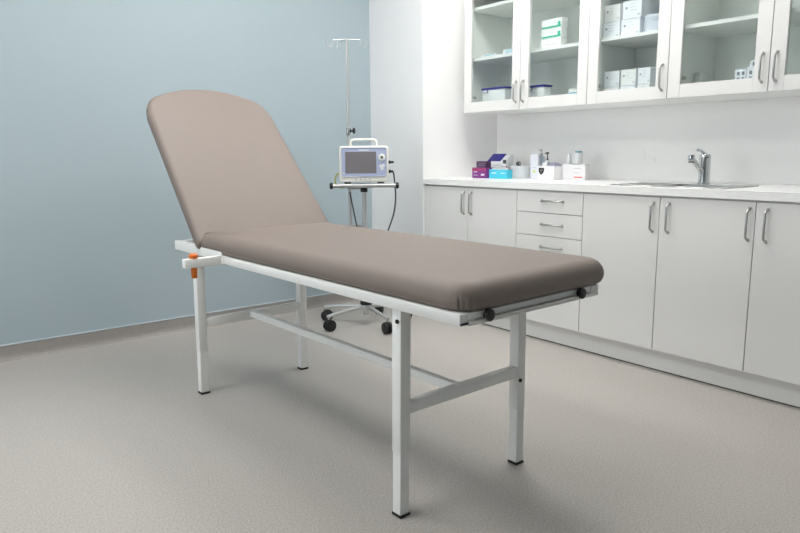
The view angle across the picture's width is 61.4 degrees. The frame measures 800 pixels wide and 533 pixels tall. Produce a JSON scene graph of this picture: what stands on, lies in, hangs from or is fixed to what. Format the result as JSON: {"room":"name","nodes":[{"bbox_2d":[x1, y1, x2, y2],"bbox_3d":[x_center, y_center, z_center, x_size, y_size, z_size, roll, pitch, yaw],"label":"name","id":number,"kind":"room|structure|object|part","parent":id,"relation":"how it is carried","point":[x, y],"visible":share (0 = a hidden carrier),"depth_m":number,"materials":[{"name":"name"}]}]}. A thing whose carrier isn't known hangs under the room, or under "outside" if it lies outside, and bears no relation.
{"room":"examination room","nodes":[
{"label":"examination room","id":0,"kind":"room"},
{"bbox_2d":[0,0,371,344],"bbox_3d":[-2.324,-0.813,3.227,6.900,2.700,0.120,-8,12,-38],"label":"wall","id":1,"kind":"structure","parent":0,"point":[92,218],"depth_m":3.82,"materials":[{"name":"blue paint"}]},
{"bbox_2d":[0,293,359,362],"bbox_3d":[-2.581,0.527,3.147,6.105,0.089,0.022,-8,12,-38],"label":"baseboard","id":2,"kind":"structure","parent":1,"relation":"attached to","point":[69,342],"depth_m":3.92,"materials":[{"name":"beige plastic"}]},
{"bbox_2d":[0,301,799,532],"bbox_3d":[-0.133,1.008,0.758,6.900,0.100,7.082,-8,12,-38],"label":"floor","id":3,"kind":"structure","parent":0,"point":[120,437],"depth_m":2.52,"materials":[{"name":"plastic"}]},
{"bbox_2d":[321,39,411,333],"bbox_3d":[-0.216,-0.496,4.127,0.589,1.742,0.584,-1,10,-3],"label":"trolley","id":4,"kind":"object","parent":3,"relation":"on","point":[329,325],"visible":0.76,"depth_m":4.11,"materials":[{"name":"grey metal"}]},
{"bbox_3d":[-0.356,0.253,4.299,0.266,0.042,0.020,3,10,19],"label":"arm","id":5,"kind":"part","parent":4,"relation":"part of","materials":[{"name":"grey metal"}]},
{"bbox_3d":[-0.332,0.277,4.155,0.266,0.043,0.021,-8,12,-38],"label":"arm","id":6,"kind":"part","parent":4,"relation":"part of","materials":[{"name":"grey metal"}]},
{"bbox_3d":[-0.214,-0.486,4.055,0.384,0.024,0.024,-1,10,-3],"label":"tray rail","id":7,"kind":"part","parent":4,"relation":"part of","materials":[{"name":"grey metal"}]},
{"bbox_2d":[334,138,395,230],"bbox_3d":[-0.211,-0.420,4.141,0.377,0.723,0.152,-1,10,-3],"label":"patient monitor","id":8,"kind":"object","parent":4,"relation":"on","point":[356,163],"visible":0.82,"depth_m":4.04,"materials":[{"name":"white plastic"}]},
{"bbox_3d":[-0.216,-0.625,4.041,0.268,0.169,0.008,-1,10,-3],"label":"panel","id":9,"kind":"part","parent":8,"relation":"part of","materials":[{"name":"blue"}]},
{"bbox_3d":[-0.220,-0.749,4.077,0.168,0.051,0.012,-1,10,-3],"label":"carry handle","id":10,"kind":"part","parent":8,"relation":"part of","materials":[{"name":"white plastic"}]},
{"bbox_3d":[-0.138,0.282,4.118,0.021,0.042,0.266,-6,11,-29],"label":"arm","id":11,"kind":"part","parent":4,"relation":"part of","materials":[{"name":"grey metal"}]},
{"bbox_2d":[146,90,603,518],"bbox_3d":[-0.357,-0.072,2.682,0.833,1.391,2.228,-8,13,-40],"label":"examination table","id":12,"kind":"object","parent":3,"relation":"on","point":[245,201],"visible":1,"depth_m":2.44,"materials":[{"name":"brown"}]},
{"bbox_3d":[-0.814,-0.002,2.659,0.036,0.097,0.036,-8,13,-40],"label":"release lever","id":13,"kind":"part","parent":12,"relation":"part of","materials":[{"name":"orange plastic"}]},
{"bbox_3d":[-0.863,-0.071,2.906,0.030,0.042,0.477,-8,13,-40],"label":"backrest rail","id":14,"kind":"part","parent":12,"relation":"part of","materials":[{"name":"white metal"}]},
{"bbox_3d":[-0.888,0.257,3.010,0.047,0.624,0.039,-8,13,-40],"label":"leg","id":15,"kind":"part","parent":12,"relation":"part of","materials":[{"name":"white metal"}]},
{"bbox_2d":[146,90,327,248],"bbox_3d":[-0.806,-0.504,3.254,0.687,0.723,0.679,-8,13,-40],"label":"backrest cushion","id":16,"kind":"object","parent":12,"relation":"on","point":[229,166],"depth_m":3.19,"materials":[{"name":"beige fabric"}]},
{"bbox_3d":[-0.488,0.198,3.343,0.045,0.624,0.039,-8,13,-40],"label":"leg","id":17,"kind":"part","parent":12,"relation":"part of","materials":[{"name":"white metal"}]},
{"bbox_3d":[-0.271,0.054,2.219,0.032,0.032,1.342,-8,13,-40],"label":"rail","id":18,"kind":"part","parent":12,"relation":"part of","materials":[{"name":"white metal"}]},
{"bbox_3d":[0.004,0.427,1.969,0.046,0.624,0.039,-8,13,-40],"label":"leg","id":19,"kind":"part","parent":12,"relation":"part of","materials":[{"name":"white metal"}]},
{"bbox_2d":[201,222,603,311],"bbox_3d":[-0.092,-0.050,2.485,0.670,0.087,1.570,-8,13,-40],"label":"seat cushion","id":20,"kind":"object","parent":12,"relation":"on","point":[420,273],"depth_m":2.08,"materials":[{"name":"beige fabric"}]},
{"bbox_3d":[0.232,0.126,1.753,0.033,0.033,0.015,-8,13,-40],"label":"clamp knob","id":21,"kind":"part","parent":12,"relation":"part of","materials":[{"name":"black plastic"}]},
{"bbox_3d":[0.400,0.368,2.299,0.041,0.624,0.039,-8,13,-40],"label":"leg","id":22,"kind":"part","parent":12,"relation":"part of","materials":[{"name":"white metal"}]},
{"bbox_3d":[0.386,0.103,1.913,0.570,0.032,0.032,-8,13,-40],"label":"foot rail","id":23,"kind":"part","parent":12,"relation":"part of","materials":[{"name":"white metal"}]},
{"bbox_3d":[0.388,0.111,1.886,0.440,0.007,0.007,-8,13,-40],"label":"rod","id":24,"kind":"part","parent":12,"relation":"part of","materials":[{"name":"silver metal"}]},
{"bbox_3d":[0.541,0.080,2.011,0.033,0.033,0.015,-8,13,-40],"label":"clamp knob","id":25,"kind":"part","parent":12,"relation":"part of","materials":[{"name":"black plastic"}]},
{"bbox_2d":[425,184,518,330],"bbox_3d":[0.672,-0.105,4.414,0.708,0.861,0.802,-8,12,-38],"label":"base cabinet","id":26,"kind":"object","parent":3,"relation":"on","point":[488,215],"visible":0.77,"depth_m":4.13,"materials":[{"name":"white laminate"}]},
{"bbox_3d":[0.301,-0.148,4.366,0.018,0.737,0.401,-8,12,-38],"label":"door","id":27,"kind":"part","parent":26,"relation":"part of","materials":[{"name":"white laminate"}]},
{"bbox_3d":[0.387,-0.394,4.174,0.030,0.150,0.016,-8,12,-38],"label":"handle","id":28,"kind":"part","parent":26,"relation":"part of","materials":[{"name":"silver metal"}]},
{"bbox_3d":[0.428,-0.386,4.123,0.030,0.150,0.016,-8,12,-38],"label":"handle","id":29,"kind":"part","parent":26,"relation":"part of","materials":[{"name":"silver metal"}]},
{"bbox_3d":[0.551,-0.098,4.056,0.018,0.737,0.395,-8,12,-38],"label":"door","id":30,"kind":"part","parent":26,"relation":"part of","materials":[{"name":"white laminate"}]},
{"bbox_2d":[516,189,585,350],"bbox_3d":[1.064,-0.026,3.929,0.708,0.861,0.455,-8,12,-38],"label":"base cabinet","id":31,"kind":"object","parent":3,"relation":"on","point":[547,220],"visible":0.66,"depth_m":3.70,"materials":[{"name":"white laminate"}]},
{"bbox_3d":[0.817,-0.043,3.727,0.018,0.244,0.452,-8,12,-38],"label":"drawer","id":32,"kind":"part","parent":31,"relation":"part of","materials":[{"name":"white laminate"}]},
{"bbox_3d":[0.815,-0.228,3.696,0.018,0.125,0.452,-8,12,-38],"label":"drawer","id":33,"kind":"part","parent":31,"relation":"part of","materials":[{"name":"white laminate"}]},
{"bbox_3d":[0.815,-0.350,3.675,0.018,0.116,0.452,-8,12,-38],"label":"drawer","id":34,"kind":"part","parent":31,"relation":"part of","materials":[{"name":"white laminate"}]},
{"bbox_3d":[0.815,-0.102,3.680,0.030,0.016,0.158,-8,12,-38],"label":"handle","id":35,"kind":"part","parent":31,"relation":"part of","materials":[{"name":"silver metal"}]},
{"bbox_3d":[0.814,-0.225,3.659,0.030,0.016,0.158,-8,12,-38],"label":"handle","id":36,"kind":"part","parent":31,"relation":"part of","materials":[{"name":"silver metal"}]},
{"bbox_3d":[0.813,-0.352,3.638,0.030,0.016,0.158,-8,12,-38],"label":"handle","id":37,"kind":"part","parent":31,"relation":"part of","materials":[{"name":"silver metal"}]},
{"bbox_3d":[0.819,0.200,3.768,0.018,0.243,0.452,-8,12,-38],"label":"drawer","id":38,"kind":"part","parent":31,"relation":"part of","materials":[{"name":"white laminate"}]},
{"bbox_2d":[579,192,758,393],"bbox_3d":[1.475,0.058,3.419,0.708,0.861,0.867,-8,12,-38],"label":"base cabinet","id":39,"kind":"object","parent":3,"relation":"on","point":[672,298],"visible":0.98,"depth_m":3.16,"materials":[{"name":"white laminate"}]},
{"bbox_2d":[424,177,799,201],"bbox_3d":[1.362,-0.410,3.495,0.691,0.036,3.005,-8,12,-38],"label":"countertop","id":40,"kind":"structure","parent":39,"relation":"on","point":[763,192],"depth_m":3.37,"materials":[{"name":"white laminate"}]},
{"bbox_2d":[472,167,494,177],"bbox_3d":[0.564,-0.623,4.476,0.112,0.068,0.131,-8,12,-38],"label":"glove box","id":41,"kind":"object","parent":40,"relation":"on","point":[476,172],"visible":0.71,"depth_m":4.43,"materials":[{"name":"purple cardboard"}]},
{"bbox_2d":[476,161,490,167],"bbox_3d":[0.553,-0.675,4.455,0.048,0.042,0.091,-8,12,-38],"label":"carton","id":42,"kind":"object","parent":41,"relation":"on","point":[479,164],"visible":1,"depth_m":4.43,"materials":[{"name":"purple cardboard"}]},
{"bbox_2d":[489,169,511,178],"bbox_3d":[0.651,-0.599,4.360,0.054,0.057,0.157,-8,12,-38],"label":"glove box","id":43,"kind":"object","parent":40,"relation":"on","point":[498,174],"visible":0.82,"depth_m":4.33,"materials":[{"name":"teal cardboard"}]},
{"bbox_2d":[492,166,508,169],"bbox_3d":[0.648,-0.638,4.356,0.040,0.022,0.130,-8,12,-38],"label":"tissue","id":44,"kind":"object","parent":43,"relation":"on","point":[499,167],"visible":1,"depth_m":4.33,"materials":[{"name":"white paper"}]},
{"bbox_2d":[510,165,530,177],"bbox_3d":[0.804,-0.623,4.432,0.154,0.079,0.154,-8,12,-38],"label":"tub","id":45,"kind":"object","parent":40,"relation":"on","point":[522,171],"visible":0.85,"depth_m":4.37,"materials":[{"name":"white plastic"}]},
{"bbox_3d":[0.804,-0.656,4.427,0.154,0.013,0.154,-8,12,-38],"label":"lid","id":46,"kind":"part","parent":45,"relation":"part of","materials":[{"name":"white plastic"}]},
{"bbox_2d":[530,154,540,178],"bbox_3d":[0.858,-0.636,4.274,0.025,0.157,0.061,-8,12,-38],"label":"carton","id":47,"kind":"object","parent":40,"relation":"on","point":[535,158],"visible":0.91,"depth_m":4.26,"materials":[{"name":"white cardboard"}]},
{"bbox_2d":[539,149,544,165],"bbox_3d":[0.899,-0.655,4.300,0.056,0.184,0.056,-8,12,-38],"label":"pump bottle","id":48,"kind":"object","parent":40,"relation":"on","point":[542,158],"visible":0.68,"depth_m":4.27,"materials":[{"name":"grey plastic"}]},
{"bbox_2d":[537,166,561,179],"bbox_3d":[0.929,-0.577,4.145,0.107,0.083,0.127,-8,12,-38],"label":"box","id":49,"kind":"object","parent":40,"relation":"on","point":[544,172],"visible":0.89,"depth_m":4.10,"materials":[{"name":"white cardboard"}]},
{"bbox_2d":[547,162,561,165],"bbox_3d":[0.945,-0.626,4.121,0.070,0.021,0.075,-8,12,-38],"label":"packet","id":50,"kind":"object","parent":49,"relation":"on","point":[552,163],"visible":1,"depth_m":4.10,"materials":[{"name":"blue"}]},
{"bbox_2d":[562,164,572,179],"bbox_3d":[1.044,-0.578,4.110,0.080,0.095,0.080,-8,12,-38],"label":"carton","id":51,"kind":"object","parent":40,"relation":"on","point":[566,168],"visible":0.68,"depth_m":4.08,"materials":[{"name":"white cardboard"}]},
{"bbox_2d":[566,153,571,163],"bbox_3d":[1.029,-0.660,4.106,0.036,0.067,0.036,-8,12,-38],"label":"bottle","id":52,"kind":"object","parent":51,"relation":"on","point":[568,159],"visible":1,"depth_m":4.09,"materials":[{"name":"white plastic"}]},
{"bbox_2d":[573,151,582,163],"bbox_3d":[1.073,-0.657,4.058,0.054,0.077,0.054,-8,12,-38],"label":"jar","id":53,"kind":"object","parent":51,"relation":"on","point":[578,155],"visible":1,"depth_m":4.04,"materials":[{"name":"white plastic"}]},
{"bbox_2d":[572,164,589,179],"bbox_3d":[1.081,-0.563,4.028,0.046,0.092,0.092,-8,12,-38],"label":"carton","id":54,"kind":"object","parent":40,"relation":"on","point":[579,171],"visible":0.99,"depth_m":4.00,"materials":[{"name":"white cardboard"}]},
{"bbox_2d":[610,182,758,188],"bbox_3d":[1.387,-0.326,3.326,0.350,0.157,0.580,-8,12,-38],"label":"sink","id":55,"kind":"object","parent":40,"relation":"in","point":[653,184],"visible":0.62,"depth_m":3.31,"materials":[{"name":"silver metal"}]},
{"bbox_3d":[1.433,-0.311,3.242,0.209,0.154,0.294,-8,12,-38],"label":"bowl","id":56,"kind":"part","parent":55,"relation":"part of","materials":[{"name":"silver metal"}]},
{"bbox_2d":[688,149,710,183],"bbox_3d":[1.477,-0.492,3.319,0.160,0.174,0.066,-8,12,-38],"label":"mixer tap","id":57,"kind":"object","parent":40,"relation":"on","point":[703,166],"visible":1,"depth_m":3.33,"materials":[{"name":"silver metal"}]},
{"bbox_3d":[1.463,-0.498,3.313,0.133,0.104,0.031,-6,11,-30],"label":"spout","id":58,"kind":"part","parent":57,"relation":"part of","materials":[{"name":"silver metal"}]},
{"bbox_3d":[1.093,0.012,3.385,0.018,0.737,0.428,-8,12,-38],"label":"door","id":59,"kind":"part","parent":39,"relation":"part of","materials":[{"name":"white laminate"}]},
{"bbox_3d":[1.186,-0.232,3.183,0.030,0.150,0.016,-8,12,-38],"label":"handle","id":60,"kind":"part","parent":39,"relation":"part of","materials":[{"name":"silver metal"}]},
{"bbox_3d":[1.236,-0.222,3.121,0.030,0.150,0.016,-8,12,-38],"label":"handle","id":61,"kind":"part","parent":39,"relation":"part of","materials":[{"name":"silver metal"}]},
{"bbox_3d":[1.363,0.066,3.050,0.018,0.737,0.433,-8,12,-38],"label":"door","id":62,"kind":"part","parent":39,"relation":"part of","materials":[{"name":"white laminate"}]},
{"bbox_3d":[1.463,-0.176,2.840,0.030,0.150,0.016,-8,12,-38],"label":"handle","id":63,"kind":"part","parent":39,"relation":"part of","materials":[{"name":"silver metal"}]},
{"bbox_2d":[743,200,799,407],"bbox_3d":[2.013,0.167,2.752,0.708,0.861,0.860,-8,12,-38],"label":"base cabinet","id":64,"kind":"object","parent":3,"relation":"on","point":[772,346],"visible":0.98,"depth_m":2.80,"materials":[{"name":"white laminate"}]},
{"bbox_3d":[1.508,-0.167,2.784,0.030,0.150,0.016,-8,12,-38],"label":"handle","id":65,"kind":"part","parent":64,"relation":"part of","materials":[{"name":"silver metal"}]},
{"bbox_2d":[369,0,496,235],"bbox_3d":[0.241,-1.099,4.800,0.695,2.700,0.576,-8,12,-38],"label":"wall","id":66,"kind":"structure","parent":0,"point":[417,46],"depth_m":4.52,"materials":[{"name":"white paint"}]},
{"bbox_2d":[488,154,513,169],"bbox_3d":[0.671,-0.682,4.555,0.106,0.157,0.170,-8,12,-38],"label":"box","id":67,"kind":"object","parent":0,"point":[496,160],"visible":0.46,"depth_m":4.51,"materials":[{"name":"white cardboard"}]},
{"bbox_2d":[497,96,799,184],"bbox_3d":[2.555,-0.740,2.576,0.120,2.700,6.982,-8,12,-38],"label":"backsplash","id":68,"kind":"structure","parent":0,"point":[757,141],"depth_m":3.80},
{"bbox_2d":[464,0,623,114],"bbox_3d":[0.875,-1.368,4.133,0.458,0.798,0.966,-8,12,-38],"label":"upper cabinet","id":69,"kind":"object","parent":68,"relation":"attached to","point":[491,26],"visible":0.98,"depth_m":4.27,"materials":[{"name":"white wood"}]},
{"bbox_3d":[0.576,-1.377,4.205,0.020,0.798,0.480,-8,12,-38],"label":"door","id":70,"kind":"part","parent":69,"relation":"part of","materials":[{"name":"white laminate"}]},
{"bbox_2d":[481,86,511,100],"bbox_3d":[0.655,-1.087,4.366,0.163,0.134,0.210,-8,12,-38],"label":"tub","id":71,"kind":"object","parent":69,"relation":"in","point":[503,92],"visible":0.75,"depth_m":4.29,"materials":[{"name":"white plastic"}]},
{"bbox_3d":[0.655,-1.139,4.357,0.162,0.030,0.210,-8,12,-38],"label":"lid","id":72,"kind":"part","parent":71,"relation":"part of","materials":[{"name":"blue plastic"}]},
{"bbox_3d":[0.691,-1.057,4.075,0.030,0.137,0.015,-8,12,-38],"label":"handle","id":73,"kind":"part","parent":69,"relation":"part of","materials":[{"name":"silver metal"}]},
{"bbox_3d":[0.727,-1.050,4.030,0.030,0.137,0.015,-8,12,-38],"label":"handle","id":74,"kind":"part","parent":69,"relation":"part of","materials":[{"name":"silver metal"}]},
{"bbox_2d":[473,42,578,65],"bbox_3d":[0.898,-1.308,4.162,0.382,0.018,0.930,-8,12,-38],"label":"shelf","id":75,"kind":"object","parent":69,"relation":"attached to","point":[564,53],"depth_m":4.22,"materials":[{"name":"white"}]},
{"bbox_2d":[474,0,579,17],"bbox_3d":[0.896,-1.617,4.109,0.382,0.018,0.930,-8,12,-38],"label":"shelf","id":76,"kind":"object","parent":69,"relation":"attached to","point":[503,9],"depth_m":4.26,"materials":[{"name":"white"}]},
{"bbox_2d":[530,84,551,96],"bbox_3d":[0.843,-1.042,4.117,0.083,0.124,0.150,-8,12,-38],"label":"tub","id":77,"kind":"object","parent":69,"relation":"in","point":[543,89],"visible":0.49,"depth_m":4.07,"materials":[{"name":"white plastic"}]},
{"bbox_3d":[0.843,-1.088,4.110,0.082,0.030,0.150,-8,12,-38],"label":"lid","id":78,"kind":"part","parent":77,"relation":"part of","materials":[{"name":"blue plastic"}]},
{"bbox_2d":[541,37,566,47],"bbox_3d":[0.902,-1.310,3.959,0.056,0.054,0.150,-8,12,-38],"label":"striped box","id":79,"kind":"object","parent":69,"relation":"on","point":[556,41],"visible":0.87,"depth_m":3.92,"materials":[{"name":"white cardboard"}]},
{"bbox_2d":[541,27,566,39],"bbox_3d":[0.903,-1.363,3.948,0.056,0.054,0.150,-8,12,-38],"label":"striped box","id":80,"kind":"object","parent":79,"relation":"on","point":[560,31],"visible":0.97,"depth_m":3.92,"materials":[{"name":"white cardboard"}]},
{"bbox_2d":[542,17,567,29],"bbox_3d":[0.904,-1.416,3.938,0.056,0.054,0.150,-8,12,-38],"label":"striped box","id":81,"kind":"object","parent":80,"relation":"on","point":[561,21],"visible":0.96,"depth_m":3.90,"materials":[{"name":"white cardboard"}]},
{"bbox_3d":[0.877,-1.316,3.831,0.020,0.798,0.482,-8,12,-38],"label":"door","id":82,"kind":"part","parent":69,"relation":"part of","materials":[{"name":"white laminate"}]},
{"bbox_2d":[568,88,576,93],"bbox_3d":[1.047,-0.982,3.886,0.101,0.082,0.115,-8,12,-38],"label":"carton","id":83,"kind":"object","parent":69,"relation":"in","point":[570,91],"visible":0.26,"depth_m":3.87,"materials":[{"name":"white cardboard"}]},
{"bbox_3d":[0.624,-1.359,4.390,0.141,0.012,0.145,-8,12,-38],"label":"pack","id":84,"kind":"object","parent":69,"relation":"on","visible":0},
{"bbox_2d":[482,53,499,56],"bbox_3d":[0.624,-1.371,4.388,0.141,0.012,0.125,-8,12,-38],"label":"pack","id":85,"kind":"object","parent":84,"relation":"on","point":[493,53],"visible":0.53,"depth_m":4.33,"materials":[{"name":"white"}]},
{"bbox_2d":[587,0,702,106],"bbox_3d":[1.324,-1.277,3.576,0.458,0.798,0.473,-8,12,-38],"label":"upper cabinet","id":86,"kind":"object","parent":68,"relation":"attached to","point":[651,48],"visible":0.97,"depth_m":3.62,"materials":[{"name":"white wood"}]},
{"bbox_2d":[603,20,620,37],"bbox_3d":[1.201,-1.283,3.684,0.161,0.088,0.104,-8,12,-38],"label":"carton","id":87,"kind":"object","parent":86,"relation":"on","point":[610,29],"visible":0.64,"depth_m":3.63,"materials":[{"name":"white cardboard"}]},
{"bbox_2d":[604,3,622,22],"bbox_3d":[1.202,-1.369,3.668,0.161,0.086,0.096,-8,12,-38],"label":"carton","id":88,"kind":"object","parent":87,"relation":"on","point":[614,12],"visible":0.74,"depth_m":3.61,"materials":[{"name":"white cardboard"}]},
{"bbox_2d":[604,86,619,90],"bbox_3d":[1.213,-0.952,3.728,0.161,0.072,0.094,-8,12,-38],"label":"carton","id":89,"kind":"object","parent":86,"relation":"in","point":[616,87],"visible":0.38,"depth_m":3.67,"materials":[{"name":"white cardboard"}]},
{"bbox_2d":[604,70,620,87],"bbox_3d":[1.213,-1.029,3.714,0.161,0.082,0.094,-8,12,-38],"label":"carton","id":90,"kind":"object","parent":89,"relation":"on","point":[611,78],"visible":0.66,"depth_m":3.66,"materials":[{"name":"white cardboard"}]},
{"bbox_2d":[620,85,637,88],"bbox_3d":[1.277,-0.939,3.649,0.161,0.072,0.090,-8,12,-38],"label":"carton","id":91,"kind":"object","parent":86,"relation":"in","point":[627,86],"visible":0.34,"depth_m":3.59,"materials":[{"name":"white cardboard"}]},
{"bbox_2d":[621,69,637,85],"bbox_3d":[1.277,-1.016,3.636,0.161,0.082,0.090,-8,12,-38],"label":"carton","id":92,"kind":"object","parent":91,"relation":"on","point":[629,76],"visible":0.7,"depth_m":3.58,"materials":[{"name":"white cardboard"}]},
{"bbox_2d":[601,30,657,48],"bbox_3d":[1.347,-1.217,3.605,0.382,0.018,0.437,-8,12,-38],"label":"shelf","id":93,"kind":"object","parent":86,"relation":"attached to","point":[647,39],"depth_m":3.62,"materials":[{"name":"white"}]},
{"bbox_2d":[621,17,644,34],"bbox_3d":[1.274,-1.268,3.595,0.161,0.088,0.112,-8,12,-38],"label":"carton","id":94,"kind":"object","parent":86,"relation":"on","point":[632,25],"visible":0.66,"depth_m":3.54,"materials":[{"name":"white cardboard"}]},
{"bbox_2d":[622,0,659,19],"bbox_3d":[1.300,-1.359,3.593,0.221,0.090,0.112,-8,12,-38],"label":"carton","id":95,"kind":"object","parent":94,"relation":"on","point":[633,8],"visible":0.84,"depth_m":3.52,"materials":[{"name":"white cardboard"}]},
{"bbox_2d":[637,83,654,87],"bbox_3d":[1.335,-0.927,3.577,0.161,0.072,0.071,-8,12,-38],"label":"carton","id":96,"kind":"object","parent":86,"relation":"in","point":[648,84],"visible":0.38,"depth_m":3.52,"materials":[{"name":"white cardboard"}]},
{"bbox_2d":[638,67,655,83],"bbox_3d":[1.335,-1.004,3.563,0.161,0.082,0.071,-8,12,-38],"label":"carton","id":97,"kind":"object","parent":96,"relation":"on","point":[646,75],"visible":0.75,"depth_m":3.51,"materials":[{"name":"white cardboard"}]},
{"bbox_2d":[643,13,658,31],"bbox_3d":[1.331,-1.252,3.460,0.105,0.100,0.152,-8,12,-38],"label":"bag","id":98,"kind":"object","parent":86,"relation":"on","point":[651,22],"visible":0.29,"depth_m":3.45,"materials":[{"name":"white plastic"}]},
{"bbox_3d":[1.289,-0.936,3.334,0.030,0.137,0.015,-8,12,-38],"label":"handle","id":99,"kind":"part","parent":86,"relation":"part of","materials":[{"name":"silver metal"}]},
{"bbox_2d":[667,0,799,101],"bbox_3d":[1.771,-1.186,3.022,0.458,0.798,0.958,-8,12,-38],"label":"upper cabinet","id":100,"kind":"object","parent":68,"relation":"attached to","point":[718,38],"visible":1,"depth_m":3.26,"materials":[{"name":"white wood"}]},
{"bbox_2d":[694,72,710,82],"bbox_3d":[1.549,-0.930,3.451,0.100,0.115,0.035,-8,12,-38],"label":"carton","id":101,"kind":"object","parent":100,"relation":"in","point":[699,77],"visible":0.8,"depth_m":3.42,"materials":[{"name":"white"}]},
{"bbox_2d":[735,69,746,78],"bbox_3d":[1.602,-0.870,3.149,0.061,0.098,0.050,-8,12,-38],"label":"patterned box","id":102,"kind":"object","parent":100,"relation":"in","point":[739,73],"visible":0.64,"depth_m":3.12,"materials":[{"name":"white cardboard"}]},
{"bbox_2d":[685,7,799,37],"bbox_3d":[1.794,-1.126,3.051,0.382,0.018,0.922,-8,12,-38],"label":"shelf","id":103,"kind":"object","parent":100,"relation":"attached to","point":[742,26],"depth_m":3.23,"materials":[{"name":"white"}]},
{"bbox_2d":[746,67,753,77],"bbox_3d":[1.636,-0.865,3.106,0.061,0.102,0.053,-8,12,-38],"label":"patterned box","id":104,"kind":"object","parent":100,"relation":"in","point":[750,70],"visible":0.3,"depth_m":3.09,"materials":[{"name":"white cardboard"}]},
{"bbox_2d":[750,60,754,66],"bbox_3d":[1.636,-0.930,3.091,0.046,0.030,0.042,-8,12,-38],"label":"patterned box","id":105,"kind":"object","parent":104,"relation":"on","point":[752,62],"visible":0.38,"depth_m":3.08,"materials":[{"name":"white cardboard"}]},
{"bbox_3d":[1.587,-0.876,2.964,0.030,0.137,0.015,-8,12,-38],"label":"handle","id":106,"kind":"part","parent":100,"relation":"part of","materials":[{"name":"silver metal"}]},
{"bbox_3d":[1.624,-0.868,2.918,0.030,0.137,0.015,-8,12,-38],"label":"handle","id":107,"kind":"part","parent":100,"relation":"part of","materials":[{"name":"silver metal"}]},
{"bbox_3d":[1.772,-1.135,2.721,0.020,0.798,0.478,-8,12,-38],"label":"door","id":108,"kind":"part","parent":100,"relation":"part of","materials":[{"name":"white laminate"}]}
]}

